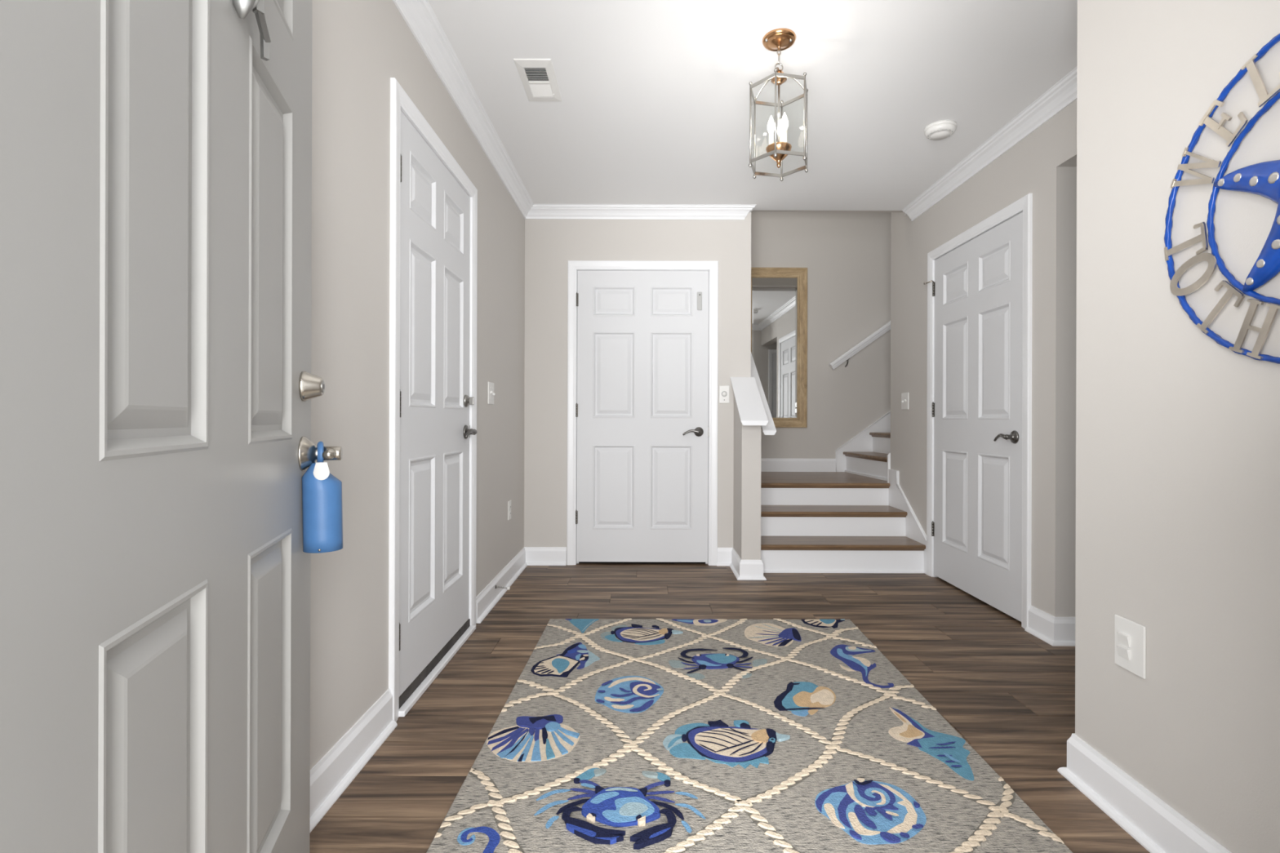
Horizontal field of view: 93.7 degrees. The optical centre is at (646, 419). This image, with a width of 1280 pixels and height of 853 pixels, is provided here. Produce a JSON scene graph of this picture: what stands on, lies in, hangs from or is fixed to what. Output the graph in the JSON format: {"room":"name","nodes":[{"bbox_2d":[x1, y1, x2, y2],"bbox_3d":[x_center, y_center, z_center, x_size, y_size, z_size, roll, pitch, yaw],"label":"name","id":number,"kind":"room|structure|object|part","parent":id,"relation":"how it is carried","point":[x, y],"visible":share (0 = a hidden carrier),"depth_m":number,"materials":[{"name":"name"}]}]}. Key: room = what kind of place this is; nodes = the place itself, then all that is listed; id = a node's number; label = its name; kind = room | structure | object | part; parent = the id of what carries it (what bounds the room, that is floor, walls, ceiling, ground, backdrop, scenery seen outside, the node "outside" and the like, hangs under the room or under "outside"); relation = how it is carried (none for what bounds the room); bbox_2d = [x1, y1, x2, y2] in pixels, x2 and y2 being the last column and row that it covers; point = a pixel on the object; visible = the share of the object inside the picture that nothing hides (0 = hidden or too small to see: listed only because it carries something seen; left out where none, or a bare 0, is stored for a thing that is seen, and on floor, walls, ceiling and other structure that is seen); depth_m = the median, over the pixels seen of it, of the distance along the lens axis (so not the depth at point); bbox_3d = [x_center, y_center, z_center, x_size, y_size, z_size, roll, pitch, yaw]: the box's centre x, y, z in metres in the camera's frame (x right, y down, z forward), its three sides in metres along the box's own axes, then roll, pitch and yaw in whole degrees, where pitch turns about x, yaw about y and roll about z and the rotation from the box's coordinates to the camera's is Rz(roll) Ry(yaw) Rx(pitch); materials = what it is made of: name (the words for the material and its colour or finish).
{"room":"entrance hall","nodes":[
{"label":"entrance hall","id":0,"kind":"room"},
{"bbox_2d":[310,0,524,769],"bbox_3d":[-0.923,-0.231,2.305,0.150,2.484,4.050,0,0,0],"label":"wall","id":1,"kind":"structure","parent":0,"point":[357,46],"depth_m":1.84,"materials":[{"name":"white paint"}]},
{"bbox_2d":[309,688,397,833],"bbox_3d":[-0.837,0.951,1.200,0.030,0.122,1.561,0,0,0],"label":"baseboard","id":2,"kind":"structure","parent":1,"relation":"attached to","point":[331,776],"depth_m":1.69,"materials":[{"name":"white paint"}]},
{"bbox_2d":[388,77,477,721],"bbox_3d":[-0.848,-0.059,2.465,0.112,2.141,0.964,0,0,0],"label":"door","id":3,"kind":"structure","parent":1,"relation":"in","point":[433,276],"depth_m":2.35,"materials":[{"name":"white paint"}]},
{"bbox_3d":[-0.855,0.436,2.282,0.014,0.587,0.270,0,0,0],"label":"panel","id":4,"kind":"part","parent":3,"relation":"part of","materials":[{"name":"white paint"}]},
{"bbox_3d":[-0.853,-0.347,2.282,0.014,0.602,0.270,0,0,0],"label":"panel","id":5,"kind":"part","parent":3,"relation":"part of","materials":[{"name":"white paint"}]},
{"bbox_3d":[-0.851,-0.859,2.282,0.014,0.208,0.270,0,0,0],"label":"panel","id":6,"kind":"part","parent":3,"relation":"part of","materials":[{"name":"white paint"}]},
{"bbox_3d":[-0.834,1.002,2.465,0.028,0.020,0.858,0,0,0],"label":"sill","id":7,"kind":"part","parent":3,"relation":"part of","materials":[{"name":"white paint"}]},
{"bbox_3d":[-0.853,-0.347,2.648,0.014,0.602,0.270,0,0,0],"label":"panel","id":8,"kind":"part","parent":3,"relation":"part of","materials":[{"name":"white paint"}]},
{"bbox_3d":[-0.855,0.436,2.648,0.014,0.587,0.270,0,0,0],"label":"panel","id":9,"kind":"part","parent":3,"relation":"part of","materials":[{"name":"white paint"}]},
{"bbox_3d":[-0.851,-0.859,2.648,0.014,0.208,0.270,0,0,0],"label":"panel","id":10,"kind":"part","parent":3,"relation":"part of","materials":[{"name":"white paint"}]},
{"bbox_3d":[-0.824,0.059,2.816,0.050,0.066,0.066,0,0,0],"label":"handle","id":11,"kind":"part","parent":3,"relation":"part of","materials":[{"name":"silver metal"}]},
{"bbox_3d":[-0.809,0.064,2.758,0.023,0.043,0.116,0,0,4],"label":"lever","id":12,"kind":"part","parent":3,"relation":"part of","materials":[{"name":"silver metal"}]},
{"bbox_2d":[487,382,495,404],"bbox_3d":[-0.838,-0.141,3.268,0.021,0.120,0.115,0,0,0],"label":"light switch","id":13,"kind":"object","parent":1,"relation":"attached to","point":[491,385],"visible":1,"depth_m":3.26,"materials":[{"name":"white plastic"}]},
{"bbox_2d":[494,585,510,590],"bbox_3d":[-0.798,0.935,3.335,0.080,0.027,0.020,0,0,0],"label":"spring door stop","id":14,"kind":"object","parent":1,"relation":"attached to","point":[495,587],"visible":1,"depth_m":3.33,"materials":[{"name":"silver metal"}]},
{"bbox_2d":[507,500,511,519],"bbox_3d":[-0.846,0.564,3.722,0.009,0.116,0.072,0,0,0],"label":"wall outlet","id":15,"kind":"object","parent":1,"relation":"attached to","point":[509,501],"visible":1,"depth_m":3.70,"materials":[{"name":"white plastic"}]},
{"bbox_2d":[475,546,566,623],"bbox_3d":[-0.703,0.951,3.578,0.297,0.122,1.205,0,0,0],"label":"baseboard","id":16,"kind":"structure","parent":1,"relation":"attached to","point":[490,596],"depth_m":3.80,"materials":[{"name":"white paint"}]},
{"bbox_2d":[392,0,755,219],"bbox_3d":[-0.046,-1.431,2.303,1.598,0.078,3.766,0,0,0],"label":"trim","id":17,"kind":"structure","parent":1,"relation":"attached to","point":[419,15],"depth_m":3.29,"materials":[{"name":"white paint"}]},
{"bbox_2d":[524,209,906,547],"bbox_3d":[0.495,-1.484,4.375,2.979,5.000,0.390,0,0,0],"label":"wall","id":18,"kind":"structure","parent":0,"point":[549,244],"depth_m":4.18,"materials":[{"name":"white paint"}]},
{"bbox_2d":[566,260,718,565],"bbox_3d":[-0.025,-0.044,4.179,1.045,2.115,0.112,0,0,0],"label":"door","id":19,"kind":"structure","parent":18,"relation":"in","point":[642,335],"depth_m":4.18,"materials":[{"name":"white paint"}]},
{"bbox_3d":[-0.224,-0.823,4.185,0.296,0.208,0.014,0,0,0],"label":"panel","id":20,"kind":"part","parent":19,"relation":"part of","materials":[{"name":"white paint"}]},
{"bbox_3d":[-0.225,-0.311,4.185,0.296,0.602,0.014,0,0,0],"label":"panel","id":21,"kind":"part","parent":19,"relation":"part of","materials":[{"name":"white paint"}]},
{"bbox_3d":[-0.227,0.472,4.185,0.296,0.587,0.014,0,0,0],"label":"panel","id":22,"kind":"part","parent":19,"relation":"part of","materials":[{"name":"white paint"}]},
{"bbox_3d":[0.174,0.473,4.185,0.296,0.587,0.014,0,0,0],"label":"panel","id":23,"kind":"part","parent":19,"relation":"part of","materials":[{"name":"white paint"}]},
{"bbox_3d":[0.176,-0.309,4.185,0.296,0.602,0.014,0,0,0],"label":"panel","id":24,"kind":"part","parent":19,"relation":"part of","materials":[{"name":"white paint"}]},
{"bbox_3d":[0.177,-0.822,4.185,0.296,0.208,0.014,0,0,0],"label":"panel","id":25,"kind":"part","parent":19,"relation":"part of","materials":[{"name":"white paint"}]},
{"bbox_3d":[0.308,0.091,4.139,0.116,0.043,0.023,0,0,4],"label":"lever","id":26,"kind":"part","parent":19,"relation":"part of","materials":[{"name":"silver metal"}]},
{"bbox_3d":[0.366,0.087,4.155,0.066,0.066,0.050,0,0,0],"label":"handle","id":27,"kind":"part","parent":19,"relation":"part of","materials":[{"name":"silver metal"}]},
{"bbox_2d":[719,385,729,403],"bbox_3d":[0.542,-0.172,4.172,0.074,0.124,0.016,0,0,0],"label":"light switch","id":28,"kind":"object","parent":18,"relation":"attached to","point":[724,390],"visible":1,"depth_m":4.17,"materials":[{"name":"white plastic"}]},
{"bbox_2d":[309,563,1150,852],"bbox_3d":[1.447,1.078,2.430,4.899,0.120,4.300,0,0,0],"label":"floor","id":29,"kind":"structure","parent":0,"point":[1009,693],"depth_m":2.41,"materials":[{"name":"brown wood"}]},
{"bbox_2d":[426,618,1072,852],"bbox_3d":[0.252,1.002,1.899,1.545,0.024,2.288,0,0,0],"label":"area rug","id":30,"kind":"object","parent":29,"relation":"on","point":[613,735],"visible":1,"depth_m":1.79,"materials":[{"name":"fabric"}]},
{"bbox_2d":[760,469,926,573],"bbox_3d":[1.313,0.698,4.740,1.167,0.640,1.600,0,0,0],"label":"staircase","id":31,"kind":"structure","parent":29,"relation":"on","point":[811,522],"depth_m":4.26,"materials":[{"name":"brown wood"}]},
{"bbox_3d":[1.286,1.009,3.978,1.113,0.018,0.014,0,0,0],"label":"shoe moulding","id":32,"kind":"part","parent":31,"relation":"part of","materials":[{"name":"white paint"}]},
{"bbox_2d":[835,410,890,483],"bbox_3d":[3.126,-0.609,5.055,2.757,2.195,0.970,0,0,0],"label":"staircase","id":33,"kind":"structure","parent":31,"relation":"on","point":[867,454],"depth_m":5.41,"materials":[{"name":"white paint"}]},
{"bbox_3d":[1.874,0.476,5.053,0.017,0.018,0.948,0,0,-5],"label":"shoe moulding","id":34,"kind":"part","parent":33,"relation":"part of","materials":[{"name":"white paint"}]},
{"bbox_2d":[733,394,760,559],"bbox_3d":[0.669,0.380,4.000,0.123,1.272,0.360,0,0,0],"label":"wall","id":35,"kind":"structure","parent":0,"point":[747,438],"depth_m":3.82,"materials":[{"name":"white paint"}]},
{"bbox_2d":[716,547,766,580],"bbox_3d":[0.641,0.955,3.989,0.219,0.122,0.442,0,0,-14],"label":"baseboard","id":36,"kind":"structure","parent":35,"relation":"attached to","point":[743,570],"depth_m":3.81,"materials":[{"name":"white paint"}]},
{"bbox_2d":[730,377,768,425],"bbox_3d":[0.669,-0.128,3.940,0.167,0.332,0.480,0,0,0],"label":"trim","id":37,"kind":"structure","parent":35,"relation":"on","point":[751,410],"depth_m":3.89,"materials":[{"name":"white paint"}]},
{"bbox_2d":[427,0,1077,210],"bbox_3d":[1.455,-1.541,2.305,4.899,0.150,4.050,0,0,0],"label":"ceiling","id":38,"kind":"structure","parent":0,"point":[654,108],"depth_m":2.65,"materials":[{"name":"white paint"}]},
{"bbox_2d":[513,58,562,101],"bbox_3d":[-0.466,-1.464,2.610,0.154,0.014,0.326,0,0,0],"label":"ceiling vent","id":39,"kind":"object","parent":38,"relation":"in","point":[537,76],"visible":1,"depth_m":2.59,"materials":[{"name":"white plastic"}]},
{"bbox_2d":[748,27,808,181],"bbox_3d":[0.512,-1.216,2.315,0.240,0.506,0.233,0,0,0],"label":"lantern","id":40,"kind":"object","parent":38,"relation":"hanging from","point":[777,40],"visible":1,"depth_m":2.30,"materials":[{"name":"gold metal"}]},
{"bbox_3d":[0.398,-1.128,2.291,0.006,0.306,0.007,0,0,0],"label":"post","id":41,"kind":"part","parent":40,"relation":"part of","materials":[{"name":"silver metal"}]},
{"bbox_3d":[0.434,-1.128,2.401,0.006,0.306,0.007,0,0,0],"label":"post","id":42,"kind":"part","parent":40,"relation":"part of","materials":[{"name":"silver metal"}]},
{"bbox_3d":[0.465,-1.303,2.367,0.008,0.059,0.094,0,0,-42],"label":"arm","id":43,"kind":"part","parent":40,"relation":"part of","materials":[{"name":"silver metal"}]},
{"bbox_2d":[767,115,774,144],"bbox_3d":[0.481,-1.107,2.313,0.029,0.129,0.029,0,0,0],"label":"candle","id":44,"kind":"object","parent":40,"relation":"on","point":[771,126],"depth_m":2.30,"materials":[{"name":"white wax"}]},
{"bbox_3d":[0.475,-1.128,2.205,0.006,0.306,0.007,0,0,0],"label":"post","id":45,"kind":"part","parent":40,"relation":"part of","materials":[{"name":"silver metal"}]},
{"bbox_3d":[0.511,-1.171,2.315,0.008,0.254,0.008,0,0,0],"label":"stem","id":46,"kind":"part","parent":40,"relation":"part of","materials":[{"name":"silver metal"}]},
{"bbox_2d":[777,119,782,142],"bbox_3d":[0.525,-1.107,2.342,0.029,0.129,0.029,0,0,0],"label":"candle","id":47,"kind":"object","parent":40,"relation":"on","point":[779,129],"depth_m":2.33,"materials":[{"name":"white wax"}]},
{"bbox_3d":[0.547,-1.127,2.425,0.006,0.306,0.007,0,0,0],"label":"post","id":48,"kind":"part","parent":40,"relation":"part of","materials":[{"name":"silver metal"}]},
{"bbox_2d":[780,112,788,142],"bbox_3d":[0.528,-1.107,2.290,0.029,0.129,0.029,0,0,0],"label":"candle","id":49,"kind":"object","parent":40,"relation":"on","point":[784,123],"depth_m":2.28,"materials":[{"name":"white wax"}]},
{"bbox_3d":[0.581,-1.302,2.329,0.094,0.059,0.008,0,0,-12],"label":"arm","id":50,"kind":"part","parent":40,"relation":"part of","materials":[{"name":"silver metal"}]},
{"bbox_3d":[0.589,-1.127,2.229,0.006,0.306,0.007,0,0,0],"label":"post","id":51,"kind":"part","parent":40,"relation":"part of","materials":[{"name":"silver metal"}]},
{"bbox_3d":[0.625,-1.127,2.339,0.006,0.306,0.007,0,0,0],"label":"post","id":52,"kind":"part","parent":40,"relation":"part of","materials":[{"name":"silver metal"}]},
{"bbox_2d":[924,120,956,140],"bbox_3d":[1.474,-1.442,3.010,0.148,0.048,0.148,0,0,0],"label":"smoke detector","id":53,"kind":"object","parent":38,"relation":"attached to","point":[943,129],"visible":1,"depth_m":2.97,"materials":[{"name":"white plastic"}]},
{"bbox_2d":[751,211,891,458],"bbox_3d":[2.608,-1.478,5.600,3.993,5.000,0.120,0,0,0],"label":"wall","id":54,"kind":"structure","parent":0,"point":[846,256],"depth_m":5.54,"materials":[{"name":"white paint"}]},
{"bbox_2d":[751,267,807,427],"bbox_3d":[1.181,-0.659,5.520,0.598,1.470,0.032,0,0,-1],"label":"wall mirror","id":55,"kind":"object","parent":54,"relation":"attached to","point":[779,295],"visible":0.64,"depth_m":5.52,"materials":[{"name":"mirror"}]},
{"bbox_3d":[0.927,-0.660,5.518,0.090,1.470,0.032,0,0,-1],"label":"frame rail","id":56,"kind":"part","parent":55,"relation":"part of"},
{"bbox_3d":[1.183,-1.349,5.520,0.598,0.090,0.032,0,0,0],"label":"frame rail","id":57,"kind":"part","parent":55,"relation":"part of","materials":[{"name":"brown wood"}]},
{"bbox_3d":[1.179,0.030,5.520,0.598,0.090,0.032,0,0,0],"label":"frame rail","id":58,"kind":"part","parent":55,"relation":"part of","materials":[{"name":"brown wood"}]},
{"bbox_3d":[1.435,-0.659,5.522,0.090,1.470,0.032,0,0,-1],"label":"frame rail","id":59,"kind":"part","parent":55,"relation":"part of","materials":[{"name":"brown wood"}]},
{"bbox_2d":[760,457,835,471],"bbox_3d":[1.237,0.422,5.160,1.023,0.122,0.760,0,0,0],"label":"baseboard","id":60,"kind":"structure","parent":54,"relation":"attached to","point":[766,464],"depth_m":5.53,"materials":[{"name":"white paint"}]},
{"bbox_2d":[828,320,890,369],"bbox_3d":[2.841,-1.292,5.494,2.336,1.684,0.094,0,0,0],"label":"stair handrail","id":61,"kind":"object","parent":54,"relation":"attached to","point":[846,356],"visible":0.38,"depth_m":5.45,"materials":[{"name":"white paint"}]},
{"bbox_2d":[890,99,1076,617],"bbox_3d":[1.921,-0.222,3.138,0.120,2.484,2.864,0,0,0],"label":"wall","id":62,"kind":"structure","parent":0,"point":[1028,166],"depth_m":2.85,"materials":[{"name":"white paint"}]},
{"bbox_2d":[901,392,908,409],"bbox_3d":[1.850,-0.131,4.305,0.021,0.120,0.115,0,0,0],"label":"light switch","id":63,"kind":"object","parent":62,"relation":"attached to","point":[904,396],"visible":1,"depth_m":4.30,"materials":[{"name":"white plastic"}]},
{"bbox_2d":[923,193,1032,629],"bbox_3d":[1.859,-0.036,3.418,0.112,2.111,1.047,0,0,0],"label":"door","id":64,"kind":"structure","parent":62,"relation":"in","point":[979,433],"depth_m":3.31,"materials":[{"name":"white paint"}]},
{"bbox_3d":[1.863,0.482,3.619,0.014,0.587,0.296,0,0,0],"label":"panel","id":65,"kind":"part","parent":64,"relation":"part of","materials":[{"name":"white paint"}]},
{"bbox_3d":[1.866,-0.300,3.619,0.014,0.602,0.296,0,0,0],"label":"panel","id":66,"kind":"part","parent":64,"relation":"part of","materials":[{"name":"white paint"}]},
{"bbox_3d":[1.867,-0.812,3.619,0.014,0.208,0.296,0,0,0],"label":"panel","id":67,"kind":"part","parent":64,"relation":"part of","materials":[{"name":"white paint"}]},
{"bbox_3d":[1.863,0.482,3.218,0.014,0.587,0.296,0,0,0],"label":"panel","id":68,"kind":"part","parent":64,"relation":"part of","materials":[{"name":"white paint"}]},
{"bbox_3d":[1.866,-0.300,3.218,0.014,0.602,0.296,0,0,0],"label":"panel","id":69,"kind":"part","parent":64,"relation":"part of","materials":[{"name":"white paint"}]},
{"bbox_3d":[1.867,-0.812,3.218,0.014,0.208,0.296,0,0,0],"label":"panel","id":70,"kind":"part","parent":64,"relation":"part of","materials":[{"name":"white paint"}]},
{"bbox_3d":[1.816,0.094,3.083,0.025,0.042,0.116,0,0,0],"label":"lever","id":71,"kind":"part","parent":64,"relation":"part of","materials":[{"name":"silver metal"}]},
{"bbox_3d":[1.835,0.089,3.026,0.050,0.066,0.066,0,0,0],"label":"handle","id":72,"kind":"part","parent":64,"relation":"part of","materials":[{"name":"silver metal"}]},
{"bbox_2d":[901,66,1076,221],"bbox_3d":[1.493,-1.427,2.310,0.742,0.078,3.780,0,0,0],"label":"trim","id":73,"kind":"structure","parent":62,"relation":"attached to","point":[1063,93],"depth_m":3.08,"materials":[{"name":"white paint"}]},
{"bbox_2d":[1075,0,1279,852],"bbox_3d":[1.280,-0.224,0.993,0.142,2.484,1.429,0,0,1],"label":"wall","id":74,"kind":"structure","parent":0,"point":[1178,430],"depth_m":1.37,"materials":[{"name":"white paint"}]},
{"bbox_2d":[1114,614,1146,679],"bbox_3d":[1.209,0.568,1.505,0.015,0.128,0.096,0,0,1],"label":"light switch","id":75,"kind":"object","parent":74,"relation":"attached to","point":[1130,637],"visible":1,"depth_m":1.50,"materials":[{"name":"white plastic"}]},
{"bbox_2d":[1057,733,1231,852],"bbox_3d":[1.565,0.958,1.078,0.805,0.122,1.316,0,0,0],"label":"baseboard","id":76,"kind":"structure","parent":74,"relation":"attached to","point":[1148,820],"depth_m":1.48,"materials":[{"name":"white paint"}]},
{"bbox_2d":[1164,33,1279,364],"bbox_3d":[1.185,-0.418,1.073,0.040,0.638,0.638,0,0,1],"label":"wall sign","id":77,"kind":"object","parent":74,"relation":"attached to","point":[1262,179],"visible":1,"depth_m":1.22,"materials":[{"name":"blue metal"}]},
{"bbox_2d":[1217,178,1224,186],"bbox_3d":[1.190,-0.490,1.240,0.006,0.015,0.015,0,0,1],"label":"stud","id":78,"kind":"object","parent":77,"relation":"attached to","point":[1220,181],"depth_m":1.24,"materials":[{"name":"silver metal"}]},
{"bbox_2d":[1233,173,1241,182],"bbox_3d":[1.185,-0.484,1.202,0.006,0.017,0.017,0,0,1],"label":"stud","id":79,"kind":"object","parent":77,"relation":"attached to","point":[1237,176],"depth_m":1.20,"materials":[{"name":"silver metal"}]},
{"bbox_2d":[1245,277,1253,284],"bbox_3d":[1.188,-0.271,1.180,0.006,0.015,0.015,0,0,1],"label":"stud","id":80,"kind":"object","parent":77,"relation":"attached to","point":[1250,281],"depth_m":1.18,"materials":[{"name":"silver metal"}]},
{"bbox_2d":[1248,176,1257,186],"bbox_3d":[1.181,-0.463,1.165,0.006,0.019,0.019,0,0,1],"label":"stud","id":81,"kind":"object","parent":77,"relation":"attached to","point":[1253,180],"depth_m":1.16,"materials":[{"name":"silver metal"}]},
{"bbox_2d":[1256,258,1265,267],"bbox_3d":[1.184,-0.300,1.155,0.006,0.017,0.017,0,0,1],"label":"stud","id":82,"kind":"object","parent":77,"relation":"attached to","point":[1260,263],"depth_m":1.15,"materials":[{"name":"silver metal"}]},
{"bbox_2d":[1267,172,1279,183],"bbox_3d":[1.176,-0.452,1.124,0.006,0.021,0.021,0,0,1],"label":"stud","id":83,"kind":"object","parent":77,"relation":"attached to","point":[1273,177],"depth_m":1.12,"materials":[{"name":"silver metal"}]},
{"bbox_2d":[1271,239,1279,248],"bbox_3d":[1.180,-0.327,1.122,0.006,0.019,0.019,0,0,1],"label":"stud","id":84,"kind":"object","parent":77,"relation":"attached to","point":[1275,243],"depth_m":1.12,"materials":[{"name":"silver metal"}]},
{"bbox_2d":[1276,215,1279,225],"bbox_3d":[1.176,-0.369,1.107,0.006,0.021,0.021,0,0,1],"label":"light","id":85,"kind":"object","parent":77,"relation":"attached to","point":[1277,216],"depth_m":1.11,"materials":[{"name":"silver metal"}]},
{"bbox_3d":[0.169,-0.227,0.350,2.334,2.484,0.140,0,0,0],"label":"wall","id":86,"kind":"structure","parent":0,"visible":0},
{"bbox_2d":[0,0,342,852],"bbox_3d":[-0.585,-0.020,0.861,0.119,2.025,0.926,0,0,-16],"label":"door","id":87,"kind":"structure","parent":86,"relation":"in","point":[157,384],"depth_m":0.66,"materials":[{"name":"paint"}]},
{"bbox_3d":[-0.549,0.485,0.673,0.014,0.550,0.240,0,0,-16],"label":"panel","id":88,"kind":"part","parent":87,"relation":"part of","materials":[{"name":"paint"}]},
{"bbox_3d":[-0.547,-0.279,0.673,0.014,0.637,0.240,0,0,-16],"label":"panel","id":89,"kind":"part","parent":87,"relation":"part of","materials":[{"name":"paint"}]},
{"bbox_2d":[232,0,271,61],"bbox_3d":[-0.594,-0.687,0.906,0.042,0.211,0.180,0,0,-16],"label":"door knocker","id":90,"kind":"object","parent":87,"relation":"attached to","point":[242,7],"visible":1,"depth_m":0.93,"materials":[{"name":"grey metal"}]},
{"bbox_3d":[-0.601,-0.668,0.928,0.017,0.081,0.011,0,0,29],"label":"leg","id":91,"kind":"part","parent":90,"relation":"part of","materials":[{"name":"grey metal"}]},
{"bbox_3d":[-0.606,-0.621,0.947,0.013,0.035,0.052,0,0,-19],"label":"leg","id":92,"kind":"part","parent":90,"relation":"part of","materials":[{"name":"grey metal"}]},
{"bbox_3d":[-0.615,-0.601,0.967,0.011,0.039,0.011,0,0,29],"label":"leg","id":93,"kind":"part","parent":90,"relation":"part of","materials":[{"name":"grey metal"}]},
{"bbox_3d":[-0.658,0.485,1.046,0.014,0.550,0.236,0,0,-16],"label":"panel","id":94,"kind":"part","parent":87,"relation":"part of","materials":[{"name":"paint"}]},
{"bbox_3d":[-0.656,-0.280,1.046,0.014,0.637,0.236,0,0,-16],"label":"panel","id":95,"kind":"part","parent":87,"relation":"part of","materials":[{"name":"paint"}]},
{"bbox_3d":[-0.654,-0.832,1.046,0.014,0.203,0.236,0,0,-16],"label":"panel","id":96,"kind":"part","parent":87,"relation":"part of","materials":[{"name":"paint"}]},
{"bbox_3d":[-0.674,0.071,1.247,0.072,0.072,0.072,0,0,-16],"label":"handle","id":97,"kind":"part","parent":87,"relation":"part of","materials":[{"name":"silver metal"}]},
{"bbox_2d":[302,441,342,553],"bbox_3d":[-0.671,0.158,1.245,0.075,0.225,0.074,0,0,-16],"label":"hanger","id":98,"kind":"object","parent":87,"relation":"hanging from","point":[322,491],"visible":0.98,"depth_m":1.22,"materials":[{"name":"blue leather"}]},
{"bbox_3d":[-0.648,0.071,1.231,0.021,0.021,0.046,0,0,-16],"label":"lever","id":99,"kind":"part","parent":87,"relation":"part of","materials":[{"name":"silver metal"}]},
{"bbox_3d":[2.941,-0.219,2.786,1.920,2.484,0.120,0,0,0],"label":"wall","id":100,"kind":"structure","parent":0,"visible":0},
{"bbox_2d":[1024,605,1075,646],"bbox_3d":[2.612,0.961,2.796,1.570,0.122,0.200,0,0,0],"label":"baseboard","id":101,"kind":"structure","parent":100,"relation":"attached to","point":[1055,631],"depth_m":2.73,"materials":[{"name":"white paint"}]},
{"bbox_3d":[0.671,-1.484,4.985,0.120,5.000,1.310,0,0,0],"label":"wall","id":102,"kind":"structure","parent":0,"visible":0},
{"bbox_2d":[751,352,776,435],"bbox_3d":[0.783,-0.380,4.582,0.112,0.963,1.435,0,0,0],"label":"handrail","id":103,"kind":"object","parent":102,"relation":"attached to","point":[770,428],"visible":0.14,"depth_m":4.13,"materials":[{"name":"white paint"}]}
]}

